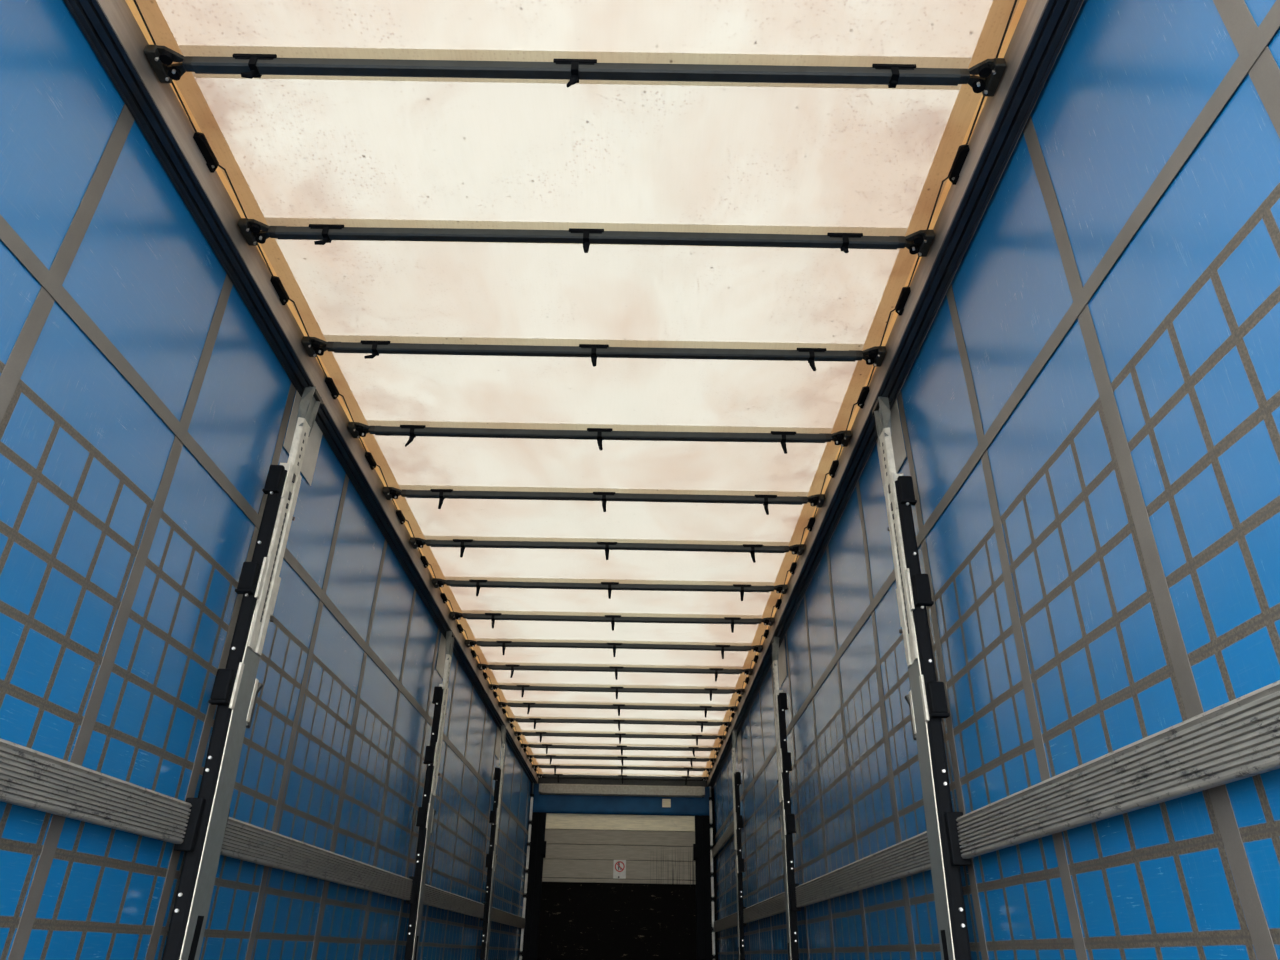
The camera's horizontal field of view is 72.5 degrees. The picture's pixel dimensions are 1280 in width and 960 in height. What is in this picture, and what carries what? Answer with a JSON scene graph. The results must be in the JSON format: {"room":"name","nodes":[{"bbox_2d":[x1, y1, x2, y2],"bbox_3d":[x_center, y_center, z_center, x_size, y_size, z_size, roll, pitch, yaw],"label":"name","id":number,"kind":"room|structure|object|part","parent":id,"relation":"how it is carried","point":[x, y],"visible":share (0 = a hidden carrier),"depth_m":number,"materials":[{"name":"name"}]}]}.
{"room":"cargo space","nodes":[
{"label":"cargo space","id":0,"kind":"room"},
{"bbox_2d":[0,0,531,959],"bbox_3d":[-1.531,2.483,6.194,0.019,2.760,12.970,1,-29,0],"label":"wall","id":1,"kind":"structure","parent":0,"point":[146,412],"depth_m":2.76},
{"bbox_2d":[125,0,1026,776],"bbox_3d":[-0.205,1.183,6.899,2.640,0.020,12.950,1,-29,0],"label":"ceiling","id":2,"kind":"structure","parent":0,"point":[294,150],"depth_m":3.25,"materials":[{"name":"white fabric"}]},
{"bbox_2d":[63,0,537,783],"bbox_3d":[-1.488,1.228,6.838,0.126,0.171,12.900,1,-29,0],"label":"roof rail","id":3,"kind":"object","parent":2,"relation":"attached to","point":[110,27],"visible":0.52,"depth_m":3.11,"materials":[{"name":"metal"}]},
{"bbox_2d":[193,133,218,172],"bbox_3d":[-1.385,-1.044,2.790,0.026,0.030,0.136,1,-29,0],"label":"clip","id":4,"kind":"object","parent":3,"relation":"attached to","point":[211,162],"visible":1,"depth_m":2.78,"materials":[{"name":"black plastic"}]},
{"bbox_2d":[270,276,288,304],"bbox_3d":[-1.388,-0.729,3.369,0.026,0.030,0.136,1,-29,0],"label":"clip","id":5,"kind":"object","parent":3,"relation":"attached to","point":[283,298],"visible":1,"depth_m":3.36,"materials":[{"name":"black plastic"}]},
{"bbox_2d":[325,377,338,399],"bbox_3d":[-1.392,-0.413,3.948,0.026,0.030,0.136,1,-29,0],"label":"clip","id":6,"kind":"object","parent":3,"relation":"attached to","point":[334,393],"visible":1,"depth_m":3.94,"materials":[{"name":"black plastic"}]},
{"bbox_2d":[365,452,375,469],"bbox_3d":[-1.396,-0.097,4.527,0.026,0.030,0.136,1,-29,0],"label":"clip","id":7,"kind":"object","parent":3,"relation":"attached to","point":[368,456],"visible":1,"depth_m":4.51,"materials":[{"name":"black plastic"}]},
{"bbox_2d":[396,510,404,523],"bbox_3d":[-1.399,0.219,5.106,0.026,0.030,0.136,1,-29,0],"label":"clip","id":8,"kind":"object","parent":3,"relation":"attached to","point":[398,513],"visible":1,"depth_m":5.09,"materials":[{"name":"black plastic"}]},
{"bbox_2d":[420,556,427,567],"bbox_3d":[-1.403,0.535,5.685,0.026,0.030,0.136,1,-29,0],"label":"clip","id":9,"kind":"object","parent":3,"relation":"attached to","point":[423,559],"visible":1,"depth_m":5.67,"materials":[{"name":"black plastic"}]},
{"bbox_2d":[440,594,446,603],"bbox_3d":[-1.407,0.850,6.264,0.026,0.030,0.136,1,-29,0],"label":"clip","id":10,"kind":"object","parent":3,"relation":"attached to","point":[443,596],"visible":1,"depth_m":6.25,"materials":[{"name":"black plastic"}]},
{"bbox_2d":[457,624,462,632],"bbox_3d":[-1.410,1.166,6.844,0.026,0.030,0.136,1,-29,0],"label":"clip","id":11,"kind":"object","parent":3,"relation":"attached to","point":[459,627],"visible":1,"depth_m":6.82,"materials":[{"name":"black plastic"}]},
{"bbox_2d":[133,0,538,773],"bbox_3d":[-1.401,1.131,6.803,0.034,0.006,12.744,1,-29,0],"label":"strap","id":12,"kind":"object","parent":2,"relation":"attached to","point":[135,2],"visible":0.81,"depth_m":3.29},
{"bbox_2d":[144,45,1005,96],"bbox_3d":[-0.184,-1.147,2.481,2.418,0.091,0.104,1,-29,0],"label":"bow","id":13,"kind":"object","parent":2,"relation":"attached to","point":[990,72],"visible":1,"depth_m":2.48,"materials":[{"name":"metal"}]},
{"bbox_3d":[-1.097,-1.204,2.485,0.124,0.018,0.012,1,-29,0],"label":"hook plate","id":14,"kind":"part","parent":13,"relation":"part of","materials":[{"name":"black plastic"}]},
{"bbox_3d":[-0.184,-1.188,2.482,0.124,0.018,0.012,1,-29,0],"label":"hook plate","id":15,"kind":"part","parent":13,"relation":"part of","materials":[{"name":"black plastic"}]},
{"bbox_3d":[0.723,-1.172,2.480,0.124,0.018,0.012,1,-29,0],"label":"hook plate","id":16,"kind":"part","parent":13,"relation":"part of","materials":[{"name":"black plastic"}]},
{"bbox_2d":[238,218,934,256],"bbox_3d":[-0.188,-0.831,3.060,2.418,0.094,0.104,1,-29,0],"label":"bow","id":17,"kind":"object","parent":2,"relation":"attached to","point":[919,242],"visible":1,"depth_m":3.06,"materials":[{"name":"metal"}]},
{"bbox_3d":[-1.101,-0.888,3.064,0.124,0.018,0.012,1,-29,0],"label":"hook plate","id":18,"kind":"part","parent":17,"relation":"part of","materials":[{"name":"black plastic"}]},
{"bbox_3d":[-0.188,-0.872,3.062,0.124,0.018,0.012,1,-29,0],"label":"hook plate","id":19,"kind":"part","parent":17,"relation":"part of","materials":[{"name":"black plastic"}]},
{"bbox_3d":[0.719,-0.856,3.059,0.124,0.018,0.012,1,-29,0],"label":"hook plate","id":20,"kind":"part","parent":17,"relation":"part of","materials":[{"name":"black plastic"}]},
{"bbox_2d":[302,336,886,370],"bbox_3d":[-0.192,-0.510,3.636,2.418,0.103,0.104,1,-29,0],"label":"bow","id":21,"kind":"object","parent":2,"relation":"attached to","point":[314,346],"visible":1,"depth_m":3.63,"materials":[{"name":"metal"}]},
{"bbox_3d":[-1.105,-0.572,3.644,0.124,0.018,0.012,1,-29,0],"label":"hook plate","id":22,"kind":"part","parent":21,"relation":"part of","materials":[{"name":"black plastic"}]},
{"bbox_3d":[-0.192,-0.556,3.641,0.124,0.018,0.012,1,-29,0],"label":"hook plate","id":23,"kind":"part","parent":21,"relation":"part of","materials":[{"name":"black plastic"}]},
{"bbox_3d":[0.715,-0.540,3.638,0.124,0.018,0.012,1,-29,0],"label":"hook plate","id":24,"kind":"part","parent":21,"relation":"part of","materials":[{"name":"black plastic"}]},
{"bbox_2d":[348,422,851,453],"bbox_3d":[-0.195,-0.190,4.213,2.418,0.113,0.104,1,-29,0],"label":"bow","id":25,"kind":"object","parent":2,"relation":"attached to","point":[357,430],"visible":1,"depth_m":4.21,"materials":[{"name":"metal"}]},
{"bbox_3d":[-1.100,-0.256,4.223,0.124,0.018,0.012,1,-29,0],"label":"hook plate","id":26,"kind":"part","parent":25,"relation":"part of","materials":[{"name":"black plastic"}]},
{"bbox_3d":[-0.195,-0.240,4.220,0.124,0.018,0.012,1,-29,0],"label":"hook plate","id":27,"kind":"part","parent":25,"relation":"part of","materials":[{"name":"black plastic"}]},
{"bbox_3d":[0.694,-0.225,4.217,0.124,0.018,0.012,1,-29,0],"label":"hook plate","id":28,"kind":"part","parent":25,"relation":"part of","materials":[{"name":"black plastic"}]},
{"bbox_2d":[382,487,824,514],"bbox_3d":[-0.199,0.126,4.792,2.418,0.113,0.104,1,-29,0],"label":"bow","id":29,"kind":"object","parent":2,"relation":"attached to","point":[391,493],"visible":1,"depth_m":4.79,"materials":[{"name":"metal"}]},
{"bbox_3d":[-1.091,0.060,4.802,0.124,0.018,0.012,1,-29,0],"label":"hook plate","id":30,"kind":"part","parent":29,"relation":"part of","materials":[{"name":"black plastic"}]},
{"bbox_3d":[-0.197,0.075,4.799,0.124,0.018,0.012,1,-29,0],"label":"hook plate","id":31,"kind":"part","parent":29,"relation":"part of","materials":[{"name":"black plastic"}]},
{"bbox_3d":[0.692,0.091,4.796,0.124,0.018,0.012,1,-29,0],"label":"hook plate","id":32,"kind":"part","parent":29,"relation":"part of","materials":[{"name":"black plastic"}]},
{"bbox_2d":[410,537,804,562],"bbox_3d":[-0.203,0.441,5.371,2.418,0.113,0.104,1,-29,0],"label":"bow","id":33,"kind":"object","parent":2,"relation":"attached to","point":[798,549],"visible":1,"depth_m":5.37,"materials":[{"name":"metal"}]},
{"bbox_3d":[-1.093,0.376,5.381,0.124,0.018,0.012,1,-29,0],"label":"hook plate","id":34,"kind":"part","parent":33,"relation":"part of","materials":[{"name":"black plastic"}]},
{"bbox_3d":[-0.202,0.391,5.378,0.124,0.018,0.012,1,-29,0],"label":"hook plate","id":35,"kind":"part","parent":33,"relation":"part of","materials":[{"name":"black plastic"}]},
{"bbox_3d":[0.694,0.407,5.375,0.124,0.018,0.012,1,-29,0],"label":"hook plate","id":36,"kind":"part","parent":33,"relation":"part of","materials":[{"name":"black plastic"}]},
{"bbox_2d":[432,578,787,600],"bbox_3d":[-0.206,0.757,5.950,2.418,0.113,0.104,1,-29,0],"label":"bow","id":37,"kind":"object","parent":2,"relation":"attached to","point":[437,582],"visible":1,"depth_m":5.95,"materials":[{"name":"metal"}]},
{"bbox_3d":[-1.105,0.691,5.960,0.124,0.018,0.012,1,-29,0],"label":"hook plate","id":38,"kind":"part","parent":37,"relation":"part of","materials":[{"name":"black plastic"}]},
{"bbox_3d":[-0.206,0.707,5.957,0.124,0.018,0.012,1,-29,0],"label":"hook plate","id":39,"kind":"part","parent":37,"relation":"part of","materials":[{"name":"black plastic"}]},
{"bbox_3d":[0.697,0.723,5.955,0.124,0.018,0.012,1,-29,0],"label":"hook plate","id":40,"kind":"part","parent":37,"relation":"part of","materials":[{"name":"black plastic"}]},
{"bbox_2d":[450,612,773,632],"bbox_3d":[-0.210,1.073,6.530,2.418,0.113,0.104,1,-29,0],"label":"bow","id":41,"kind":"object","parent":2,"relation":"attached to","point":[454,615],"visible":1,"depth_m":6.53,"materials":[{"name":"metal"}]},
{"bbox_3d":[-1.100,1.007,6.539,0.124,0.018,0.012,1,-29,0],"label":"hook plate","id":42,"kind":"part","parent":41,"relation":"part of","materials":[{"name":"black plastic"}]},
{"bbox_3d":[-0.202,1.023,6.537,0.124,0.018,0.012,1,-29,0],"label":"hook plate","id":43,"kind":"part","parent":41,"relation":"part of","materials":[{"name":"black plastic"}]},
{"bbox_3d":[0.693,1.038,6.534,0.124,0.018,0.012,1,-29,0],"label":"hook plate","id":44,"kind":"part","parent":41,"relation":"part of","materials":[{"name":"black plastic"}]},
{"bbox_2d":[465,640,762,658],"bbox_3d":[-0.214,1.389,7.109,2.418,0.113,0.104,1,-29,0],"label":"bow","id":45,"kind":"object","parent":2,"relation":"attached to","point":[469,643],"visible":1,"depth_m":7.11,"materials":[{"name":"metal"}]},
{"bbox_2d":[478,664,752,681],"bbox_3d":[-0.217,1.704,7.688,2.418,0.113,0.104,1,-29,0],"label":"bow","id":46,"kind":"object","parent":2,"relation":"attached to","point":[616,669],"visible":1,"depth_m":7.69,"materials":[{"name":"metal"}]},
{"bbox_3d":[-0.208,1.654,7.695,0.124,0.018,0.012,1,-29,0],"label":"hook plate","id":47,"kind":"part","parent":46,"relation":"part of","materials":[{"name":"black plastic"}]},
{"bbox_2d":[489,684,744,700],"bbox_3d":[-0.221,2.020,8.267,2.418,0.113,0.104,1,-29,0],"label":"bow","id":48,"kind":"object","parent":2,"relation":"attached to","point":[710,691],"visible":1,"depth_m":8.27,"materials":[{"name":"metal"}]},
{"bbox_2d":[498,702,736,717],"bbox_3d":[-0.225,2.336,8.846,2.418,0.113,0.104,1,-29,0],"label":"bow","id":49,"kind":"object","parent":2,"relation":"attached to","point":[705,709],"visible":1,"depth_m":8.85,"materials":[{"name":"metal"}]},
{"bbox_2d":[507,718,730,731],"bbox_3d":[-0.228,2.652,9.425,2.418,0.113,0.104,1,-29,0],"label":"bow","id":50,"kind":"object","parent":2,"relation":"attached to","point":[509,720],"visible":1,"depth_m":9.43,"materials":[{"name":"metal"}]},
{"bbox_2d":[514,731,725,744],"bbox_3d":[-0.232,2.967,10.005,2.418,0.113,0.104,1,-29,0],"label":"bow","id":51,"kind":"object","parent":2,"relation":"attached to","point":[616,735],"visible":1,"depth_m":10.00,"materials":[{"name":"metal"}]},
{"bbox_2d":[521,744,720,756],"bbox_3d":[-0.236,3.283,10.584,2.418,0.113,0.104,1,-29,0],"label":"bow","id":52,"kind":"object","parent":2,"relation":"attached to","point":[693,749],"visible":1,"depth_m":10.58,"materials":[{"name":"metal"}]},
{"bbox_2d":[527,755,715,766],"bbox_3d":[-0.239,3.599,11.163,2.418,0.113,0.104,1,-29,0],"label":"bow","id":53,"kind":"object","parent":2,"relation":"attached to","point":[550,757],"visible":1,"depth_m":11.16,"materials":[{"name":"metal"}]},
{"bbox_2d":[532,765,711,775],"bbox_3d":[-0.243,3.915,11.742,2.418,0.113,0.104,1,-29,0],"label":"bow","id":54,"kind":"object","parent":2,"relation":"attached to","point":[554,767],"visible":0.99,"depth_m":11.74,"materials":[{"name":"metal"}]},
{"bbox_2d":[537,774,707,784],"bbox_3d":[-0.247,4.231,12.321,2.418,0.113,0.104,1,-29,0],"label":"bow","id":55,"kind":"object","parent":2,"relation":"attached to","point":[622,777],"visible":1,"depth_m":12.32,"materials":[{"name":"metal"}]},
{"bbox_2d":[707,0,1016,773],"bbox_3d":[0.980,1.173,6.795,0.034,0.006,12.744,1,-29,0],"label":"cable","id":56,"kind":"object","parent":2,"relation":"attached to","point":[1015,2],"visible":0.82,"depth_m":3.23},
{"bbox_2d":[707,0,1083,787],"bbox_3d":[1.070,1.273,6.830,0.138,0.171,12.900,1,-29,0],"label":"roof rail","id":57,"kind":"object","parent":2,"relation":"attached to","point":[1042,29],"visible":0.52,"depth_m":3.03,"materials":[{"name":"metal"}]},
{"bbox_2d":[764,629,768,638],"bbox_3d":[0.988,1.208,6.836,0.026,0.030,0.136,1,-29,0],"label":"clip","id":58,"kind":"object","parent":57,"relation":"attached to","point":[766,633],"visible":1,"depth_m":6.80,"materials":[{"name":"black plastic"}]},
{"bbox_2d":[775,600,781,609],"bbox_3d":[0.992,0.892,6.257,0.026,0.030,0.136,1,-29,0],"label":"clip","id":59,"kind":"object","parent":57,"relation":"attached to","point":[778,603],"visible":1,"depth_m":6.24,"materials":[{"name":"black plastic"}]},
{"bbox_2d":[790,562,796,573],"bbox_3d":[0.996,0.576,5.678,0.026,0.030,0.136,1,-29,0],"label":"clip","id":60,"kind":"object","parent":57,"relation":"attached to","point":[793,567],"visible":1,"depth_m":5.66,"materials":[{"name":"black plastic"}]},
{"bbox_2d":[807,517,814,531],"bbox_3d":[0.999,0.260,5.099,0.026,0.030,0.136,1,-29,0],"label":"clip","id":61,"kind":"object","parent":57,"relation":"attached to","point":[812,520],"visible":1,"depth_m":5.08,"materials":[{"name":"black plastic"}]},
{"bbox_2d":[829,460,838,477],"bbox_3d":[1.003,-0.055,4.520,0.026,0.030,0.136,1,-29,0],"label":"clip","id":62,"kind":"object","parent":57,"relation":"attached to","point":[835,464],"visible":1,"depth_m":4.51,"materials":[{"name":"black plastic"}]},
{"bbox_2d":[857,386,869,407],"bbox_3d":[1.007,-0.371,3.940,0.026,0.030,0.136,1,-29,0],"label":"clip","id":63,"kind":"object","parent":57,"relation":"attached to","point":[865,391],"visible":1,"depth_m":3.93,"materials":[{"name":"black plastic"}]},
{"bbox_2d":[895,287,910,315],"bbox_3d":[1.010,-0.687,3.361,0.026,0.030,0.136,1,-29,0],"label":"clip","id":64,"kind":"object","parent":57,"relation":"attached to","point":[899,309],"visible":1,"depth_m":3.35,"materials":[{"name":"black plastic"}]},
{"bbox_2d":[948,145,969,184],"bbox_3d":[1.014,-1.003,2.782,0.026,0.030,0.136,1,-29,0],"label":"clip","id":65,"kind":"object","parent":57,"relation":"attached to","point":[963,152],"visible":1,"depth_m":2.77,"materials":[{"name":"black plastic"}]},
{"bbox_2d":[522,776,717,959],"bbox_3d":[-0.264,5.517,11.849,2.660,2.890,0.190,1,-29,0],"label":"wall","id":66,"kind":"structure","parent":0,"point":[576,909],"depth_m":11.82,"materials":[{"name":"black plastic"}]},
{"bbox_3d":[-0.297,6.078,11.562,2.105,1.330,0.036,1,-29,0],"label":"kick panel","id":67,"kind":"part","parent":66,"relation":"part of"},
{"bbox_2d":[613,860,625,878],"bbox_3d":[-0.279,5.330,11.950,0.170,0.235,0.008,1,-29,0],"label":"prohibition sign","id":68,"kind":"object","parent":66,"relation":"attached to","point":[619,869],"visible":1,"depth_m":11.95,"materials":[{"name":"white plastic"}]},
{"bbox_2d":[538,778,706,797],"bbox_3d":[-0.248,4.374,12.400,2.390,0.215,0.115,1,-29,0],"label":"header beam","id":69,"kind":"structure","parent":66,"relation":"attached to","point":[547,786],"depth_m":12.35,"materials":[{"name":"metal"}]},
{"bbox_2d":[532,783,709,815],"bbox_3d":[-0.266,4.523,12.352,2.531,0.393,0.033,1,-29,0],"label":"valance","id":70,"kind":"object","parent":69,"relation":"hanging from","point":[580,804],"visible":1,"depth_m":12.32,"materials":[{"name":"blue metal"}]},
{"bbox_2d":[662,799,670,806],"bbox_3d":[0.374,4.563,12.323,0.120,0.110,0.003,1,-29,0],"label":"sticker","id":71,"kind":"object","parent":70,"relation":"attached to","point":[665,802],"visible":1,"depth_m":12.32,"materials":[{"name":"white paper"}]},
{"bbox_2d":[714,0,1279,959],"bbox_3d":[1.073,2.528,6.186,0.020,2.760,12.970,1,-29,0],"label":"wall","id":72,"kind":"structure","parent":0,"point":[1085,421],"depth_m":2.18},
{"bbox_2d":[712,820,733,857],"bbox_3d":[1.004,4.283,10.414,0.026,0.115,3.345,1,-29,0],"label":"side lath","id":73,"kind":"object","parent":72,"relation":"attached to","point":[729,832],"visible":0.66,"depth_m":10.35,"materials":[{"name":"metal"}]},
{"bbox_3d":[-0.251,3.586,5.561,2.540,0.040,12.900,1,-29,0],"label":"floor","id":74,"kind":"structure","parent":0,"visible":0},
{"bbox_2d":[162,386,322,959],"bbox_3d":[-1.437,0.733,3.137,0.083,2.609,0.277,1,-29,0],"label":"post","id":75,"kind":"object","parent":74,"relation":"on","point":[236,688],"visible":0.99,"depth_m":3.06,"materials":[{"name":"metal"}]},
{"bbox_2d":[0,738,191,843],"bbox_3d":[-1.459,0.422,1.554,0.026,0.122,2.850,1,-29,0],"label":"side lath","id":76,"kind":"object","parent":75,"relation":"attached to","point":[29,778],"visible":1,"depth_m":2.29,"materials":[{"name":"metal"}]},
{"bbox_3d":[-1.435,0.913,2.966,0.046,2.130,0.099,1,-29,0],"label":"rail","id":77,"kind":"part","parent":75,"relation":"part of","materials":[{"name":"black plastic"}]},
{"bbox_2d":[220,817,412,899],"bbox_3d":[-1.477,1.933,4.324,0.026,0.122,2.968,1,-29,0],"label":"side lath","id":78,"kind":"object","parent":75,"relation":"attached to","point":[242,840],"visible":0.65,"depth_m":3.80,"materials":[{"name":"metal"}]},
{"bbox_2d":[404,630,454,959],"bbox_3d":[-1.455,2.274,5.964,0.083,2.609,0.277,1,-29,0],"label":"post","id":79,"kind":"object","parent":74,"relation":"on","point":[426,813],"visible":1,"depth_m":5.92,"materials":[{"name":"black metal"}]},
{"bbox_3d":[-1.453,2.454,5.794,0.046,2.130,0.099,1,-29,0],"label":"rail","id":80,"kind":"part","parent":79,"relation":"part of","materials":[{"name":"black plastic"}]},
{"bbox_2d":[423,884,483,917],"bbox_3d":[-1.494,3.441,7.090,0.026,0.122,2.828,1,-29,0],"label":"side lath","id":81,"kind":"object","parent":79,"relation":"attached to","point":[433,896],"visible":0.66,"depth_m":6.86,"materials":[{"name":"metal"}]},
{"bbox_2d":[480,725,506,959],"bbox_3d":[-1.472,3.748,8.668,0.083,2.609,0.277,1,-29,0],"label":"post","id":82,"kind":"object","parent":74,"relation":"on","point":[491,858],"visible":0.99,"depth_m":8.64,"materials":[{"name":"black metal"}]},
{"bbox_3d":[-1.470,3.929,8.498,0.046,2.130,0.099,1,-29,0],"label":"rail","id":83,"kind":"part","parent":82,"relation":"part of","materials":[{"name":"black plastic"}]},
{"bbox_2d":[490,907,524,928],"bbox_3d":[-1.513,5.031,10.007,0.026,0.122,3.314,1,-29,0],"label":"side lath","id":84,"kind":"object","parent":82,"relation":"attached to","point":[497,915],"visible":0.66,"depth_m":9.83,"materials":[{"name":"metal"}]},
{"bbox_2d":[519,783,533,959],"bbox_3d":[-1.535,5.431,11.745,0.048,2.600,0.048,1,-29,0],"label":"pole","id":85,"kind":"object","parent":74,"relation":"on","point":[532,794],"visible":0.94,"depth_m":11.80,"materials":[{"name":"metal"}]},
{"bbox_2d":[709,786,715,959],"bbox_3d":[0.974,5.474,11.737,0.048,2.600,0.048,1,-29,0],"label":"pole","id":86,"kind":"object","parent":74,"relation":"on","point":[710,797],"visible":0.91,"depth_m":11.76,"materials":[{"name":"metal"}]},
{"bbox_2d":[732,729,746,959],"bbox_3d":[0.984,3.791,8.660,0.083,2.609,0.277,1,-29,0],"label":"post","id":87,"kind":"object","parent":74,"relation":"on","point":[736,776],"visible":1,"depth_m":8.64,"materials":[{"name":"black metal"}]},
{"bbox_2d":[714,912,736,931],"bbox_3d":[0.989,5.075,10.000,0.026,0.122,3.314,1,-29,0],"label":"side lath","id":88,"kind":"object","parent":87,"relation":"attached to","point":[730,921],"visible":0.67,"depth_m":9.89,"materials":[{"name":"metal"}]},
{"bbox_3d":[0.975,3.971,8.490,0.046,2.130,0.099,1,-29,0],"label":"rail","id":89,"kind":"part","parent":87,"relation":"part of","materials":[{"name":"black plastic"}]},
{"bbox_2d":[771,636,800,959],"bbox_3d":[1.001,2.317,5.956,0.083,2.609,0.277,1,-29,0],"label":"post","id":90,"kind":"object","parent":74,"relation":"on","point":[787,820],"visible":1,"depth_m":5.92,"materials":[{"name":"black metal"}]},
{"bbox_2d":[743,892,785,922],"bbox_3d":[1.007,3.484,7.082,0.026,0.122,2.828,1,-29,0],"label":"side lath","id":91,"kind":"object","parent":90,"relation":"attached to","point":[774,905],"visible":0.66,"depth_m":6.91,"materials":[{"name":"metal"}]},
{"bbox_3d":[0.992,2.497,5.786,0.046,2.130,0.099,1,-29,0],"label":"rail","id":92,"kind":"part","parent":90,"relation":"part of","materials":[{"name":"black plastic"}]},
{"bbox_2d":[872,396,971,959],"bbox_3d":[1.019,0.775,3.129,0.083,2.609,0.277,1,-29,0],"label":"post","id":93,"kind":"object","parent":74,"relation":"on","point":[926,699],"visible":1,"depth_m":3.05,"materials":[{"name":"metal"}]},
{"bbox_2d":[795,831,930,907],"bbox_3d":[1.025,1.976,4.317,0.026,0.122,2.968,1,-29,0],"label":"side lath","id":94,"kind":"object","parent":93,"relation":"attached to","point":[908,857],"visible":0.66,"depth_m":3.82,"materials":[{"name":"metal"}]},
{"bbox_3d":[1.010,0.955,2.959,0.046,2.130,0.099,1,-29,0],"label":"rail","id":95,"kind":"part","parent":93,"relation":"part of","materials":[{"name":"black plastic"}]},
{"bbox_2d":[956,680,1279,858],"bbox_3d":[1.042,0.466,1.547,0.026,0.122,2.850,1,-29,0],"label":"side lath","id":96,"kind":"object","parent":93,"relation":"attached to","point":[1237,739],"visible":1,"depth_m":1.78,"materials":[{"name":"metal"}]}
]}

